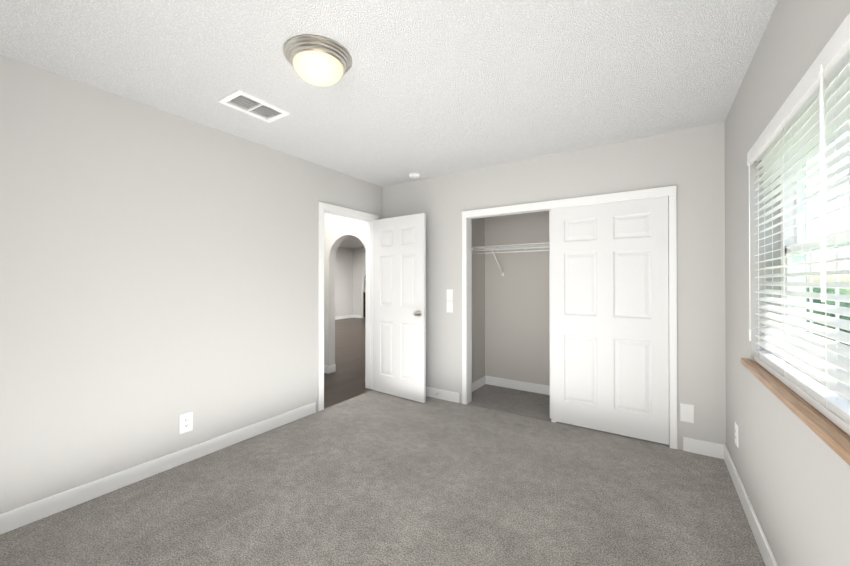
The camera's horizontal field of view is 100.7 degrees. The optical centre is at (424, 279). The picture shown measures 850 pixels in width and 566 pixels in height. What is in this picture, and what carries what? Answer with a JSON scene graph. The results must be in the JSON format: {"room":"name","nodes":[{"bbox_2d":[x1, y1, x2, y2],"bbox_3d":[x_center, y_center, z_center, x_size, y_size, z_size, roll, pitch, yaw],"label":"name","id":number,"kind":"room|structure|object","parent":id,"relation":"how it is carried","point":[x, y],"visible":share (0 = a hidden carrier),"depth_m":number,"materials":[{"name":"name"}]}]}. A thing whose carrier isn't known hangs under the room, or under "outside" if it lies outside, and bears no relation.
{"room":"empty bedroom","nodes":[
{"label":"empty bedroom","id":0,"kind":"room"},
{"bbox_2d":[0,55,381,513],"bbox_3d":[-1.684,0.079,2.697,0.120,2.470,4.280,0,0,33],"label":"wall","id":1,"kind":"structure","parent":0,"point":[158,272],"depth_m":2.29,"materials":[{"name":"grey paint"}]},
{"bbox_2d":[0,402,315,534],"bbox_3d":[-1.900,1.260,2.237,0.014,0.105,2.982,0,0,33],"label":"baseboard","id":2,"kind":"structure","parent":1,"relation":"attached to","point":[16,518],"depth_m":2.26,"materials":[{"name":"white wood"}]},
{"bbox_2d":[179,411,192,433],"bbox_3d":[-1.715,1.029,2.528,0.008,0.135,0.084,0,0,33],"label":"outlet","id":3,"kind":"object","parent":1,"relation":"attached to","point":[185,422],"visible":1,"depth_m":2.52,"materials":[{"name":"white plastic"}]},
{"bbox_2d":[318,202,377,410],"bbox_3d":[-0.875,0.272,3.936,0.154,2.098,0.902,0,0,33],"label":"door frame","id":4,"kind":"structure","parent":1,"relation":"attached to","point":[323,208],"depth_m":3.90,"materials":[{"name":"white wood"}]},
{"bbox_2d":[373,213,425,402],"bbox_3d":[-0.318,0.303,3.950,0.761,2.012,0.175,0,0,33],"label":"bedroom door","id":5,"kind":"structure","parent":1,"relation":"in","point":[399,306],"depth_m":3.92,"materials":[{"name":"white wood"}]},
{"bbox_2d":[335,247,352,316],"bbox_3d":[-3.553,0.122,11.181,0.120,2.470,7.770,0,0,33],"label":"wall","id":6,"kind":"structure","parent":0,"point":[350,273],"depth_m":12.21,"materials":[{"name":"grey paint"}]},
{"bbox_2d":[335,315,352,319],"bbox_3d":[-4.095,1.300,10.221,0.014,0.105,5.580,0,0,33],"label":"baseboard","id":7,"kind":"structure","parent":6,"relation":"attached to","point":[347,316],"depth_m":12.17,"materials":[{"name":"white wood"}]},
{"bbox_2d":[324,213,365,365],"bbox_3d":[-1.026,0.090,4.823,1.100,2.470,0.120,0,0,33],"label":"wall","id":8,"kind":"structure","parent":0,"point":[338,230],"depth_m":4.92,"materials":[{"name":"grey paint"}]},
{"bbox_2d":[324,318,372,408],"bbox_3d":[-3.029,1.365,7.842,8.000,0.050,13.000,0,0,33],"label":"floor","id":9,"kind":"structure","parent":0,"point":[345,381],"depth_m":5.43,"materials":[{"name":"brown wood"}]},
{"bbox_2d":[363,294,364,317],"bbox_3d":[-1.664,0.918,13.389,0.610,0.900,1.980,0,0,33],"label":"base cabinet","id":10,"kind":"object","parent":9,"relation":"on","point":[364,302],"depth_m":12.54,"materials":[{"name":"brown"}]},
{"bbox_2d":[353,248,365,317],"bbox_3d":[-0.006,0.121,10.963,6.060,2.470,0.120,0,0,33],"label":"wall","id":11,"kind":"structure","parent":0,"point":[359,254],"depth_m":12.42,"materials":[{"name":"grey paint"}]},
{"bbox_2d":[0,384,764,565],"bbox_3d":[-0.051,1.336,2.104,3.258,0.051,4.840,0,0,33],"label":"floor carpet","id":12,"kind":"object","parent":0,"point":[490,475],"visible":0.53,"depth_m":2.07,"materials":[{"name":"grey carpet"}]},
{"bbox_2d":[488,376,549,394],"bbox_3d":[1.595,1.268,3.912,2.000,0.105,0.014,0,0,33],"label":"baseboard","id":13,"kind":"structure","parent":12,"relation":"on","point":[501,382],"depth_m":4.21,"materials":[{"name":"white wood"}]},
{"bbox_2d":[0,0,777,247],"bbox_3d":[-1.576,-1.185,6.908,11.468,0.100,13.000,0,0,33],"label":"ceiling","id":14,"kind":"structure","parent":0,"point":[424,89],"depth_m":1.93,"materials":[{"name":"white paint"}]},
{"bbox_2d":[218,89,289,122],"bbox_3d":[-1.138,-1.160,2.360,0.245,0.025,0.360,0,0,33],"label":"ceiling vent","id":15,"kind":"object","parent":14,"relation":"in","point":[256,102],"visible":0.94,"depth_m":2.31,"materials":[{"name":"white metal"}]},
{"bbox_2d":[284,35,351,85],"bbox_3d":[-0.554,-1.088,1.835,0.340,0.143,0.340,0,0,33],"label":"flush-mount ceiling light","id":16,"kind":"object","parent":14,"relation":"attached to","point":[316,60],"visible":1,"depth_m":1.75,"materials":[{"name":"white glass"}]},
{"bbox_2d":[409,173,419,178],"bbox_3d":[-0.115,-1.133,3.865,0.128,0.034,0.128,0,0,33],"label":"smoke detector","id":17,"kind":"object","parent":14,"relation":"attached to","point":[414,175],"visible":1,"depth_m":3.82,"materials":[{"name":"white plastic"}]},
{"bbox_2d":[382,122,725,449],"bbox_3d":[0.867,0.084,3.517,3.258,2.470,0.120,0,0,33],"label":"wall","id":18,"kind":"structure","parent":0,"point":[510,327],"depth_m":3.29,"materials":[{"name":"grey paint"}]},
{"bbox_2d":[426,387,458,402],"bbox_3d":[-0.085,1.269,4.048,1.075,0.105,0.020,0,0,33],"label":"baseboard","id":19,"kind":"structure","parent":18,"relation":"attached to","point":[443,394],"depth_m":3.86,"materials":[{"name":"white wood"}]},
{"bbox_2d":[447,289,452,312],"bbox_3d":[0.275,0.233,3.820,0.062,0.249,0.017,0,0,33],"label":"switch plates","id":20,"kind":"object","parent":18,"relation":"attached to","point":[449,300],"visible":1,"depth_m":3.81,"materials":[{"name":"white plastic"}]},
{"bbox_2d":[472,376,487,391],"bbox_3d":[0.570,1.269,4.158,0.014,0.105,0.640,0,0,33],"label":"baseboard","id":21,"kind":"structure","parent":18,"relation":"attached to","point":[482,381],"depth_m":4.29,"materials":[{"name":"white wood"}]},
{"bbox_2d":[472,242,548,275],"bbox_3d":[1.487,-0.218,3.753,1.998,0.345,0.410,0,0,33],"label":"wire shelf","id":22,"kind":"object","parent":18,"relation":"attached to","point":[507,247],"visible":0.38,"depth_m":3.97,"materials":[{"name":"white metal"}]},
{"bbox_2d":[549,210,550,417],"bbox_3d":[1.557,0.322,3.087,0.895,1.965,0.035,0,0,33],"label":"sliding closet door","id":23,"kind":"structure","parent":18,"relation":"in","point":[550,298],"depth_m":3.31,"materials":[{"name":"white wood"}]},
{"bbox_2d":[462,186,676,448],"bbox_3d":[1.206,0.296,3.283,1.858,2.042,0.140,0,0,33],"label":"trim","id":24,"kind":"structure","parent":18,"relation":"attached to","point":[670,192],"depth_m":3.08,"materials":[{"name":"white wood"}]},
{"bbox_2d":[551,196,668,444],"bbox_3d":[1.556,0.322,3.035,0.895,1.965,0.035,0,0,33],"label":"sliding closet door","id":25,"kind":"structure","parent":18,"relation":"in","point":[609,325],"depth_m":2.99,"materials":[{"name":"white wood"}]},
{"bbox_2d":[683,437,687,447],"bbox_3d":[2.234,1.264,3.073,0.014,0.105,0.640,0,0,33],"label":"baseboard","id":26,"kind":"structure","parent":18,"relation":"attached to","point":[685,440],"depth_m":2.69,"materials":[{"name":"white wood"}]},
{"bbox_2d":[680,403,693,422],"bbox_3d":[2.006,1.022,2.694,0.084,0.135,0.006,0,0,33],"label":"electrical outlet plate","id":27,"kind":"object","parent":18,"relation":"attached to","point":[686,412],"visible":1,"depth_m":2.69,"materials":[{"name":"white plastic"}]},
{"bbox_2d":[725,0,849,565],"bbox_3d":[1.402,0.072,1.163,0.210,2.470,5.080,0,0,33],"label":"wall","id":28,"kind":"structure","parent":0,"point":[793,469],"depth_m":1.60,"materials":[{"name":"grey paint"}]},
{"bbox_2d":[735,421,737,446],"bbox_3d":[1.966,0.977,2.223,0.008,0.135,0.084,0,0,33],"label":"outlet","id":29,"kind":"object","parent":28,"relation":"attached to","point":[736,433],"visible":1,"depth_m":2.21,"materials":[{"name":"white plastic"}]},
{"bbox_2d":[720,444,777,565],"bbox_3d":[1.090,1.253,0.883,0.014,0.105,4.040,0,0,33],"label":"baseboard","id":30,"kind":"structure","parent":28,"relation":"attached to","point":[766,552],"depth_m":1.87,"materials":[{"name":"white wood"}]},
{"bbox_2d":[741,358,849,465],"bbox_3d":[1.266,0.445,1.071,0.150,0.030,2.020,0,0,33],"label":"window sill","id":31,"kind":"structure","parent":28,"relation":"attached to","point":[832,435],"depth_m":1.15,"materials":[{"name":"brown wood"}]},
{"bbox_2d":[780,107,849,401],"bbox_3d":[1.362,-0.127,1.011,0.080,1.114,1.900,0,0,33],"label":"window","id":32,"kind":"structure","parent":28,"relation":"in","point":[843,239],"depth_m":1.73,"materials":[{"name":"white plastic"}]},
{"bbox_2d":[747,12,849,435],"bbox_3d":[1.249,-0.128,1.085,0.092,1.109,1.884,0,0,33],"label":"window blinds","id":33,"kind":"object","parent":32,"relation":"attached to","point":[816,101],"visible":1,"depth_m":1.23,"materials":[{"name":"white plastic"}]},
{"label":"outside","id":34,"kind":"structure","parent":0,"visible":0},
{"bbox_3d":[28.268,1.488,-12.567,59.790,0.200,70.000,0,0,33],"label":"lawn","id":35,"kind":"structure","parent":34,"visible":0},
{"bbox_2d":[807,287,849,332],"bbox_3d":[7.751,-0.926,-0.013,6.482,5.125,25.645,0,0,33],"label":"trees","id":36,"kind":"object","parent":35,"relation":"on","point":[845,291],"depth_m":9.40,"materials":[{"name":"green plant"}]}
]}

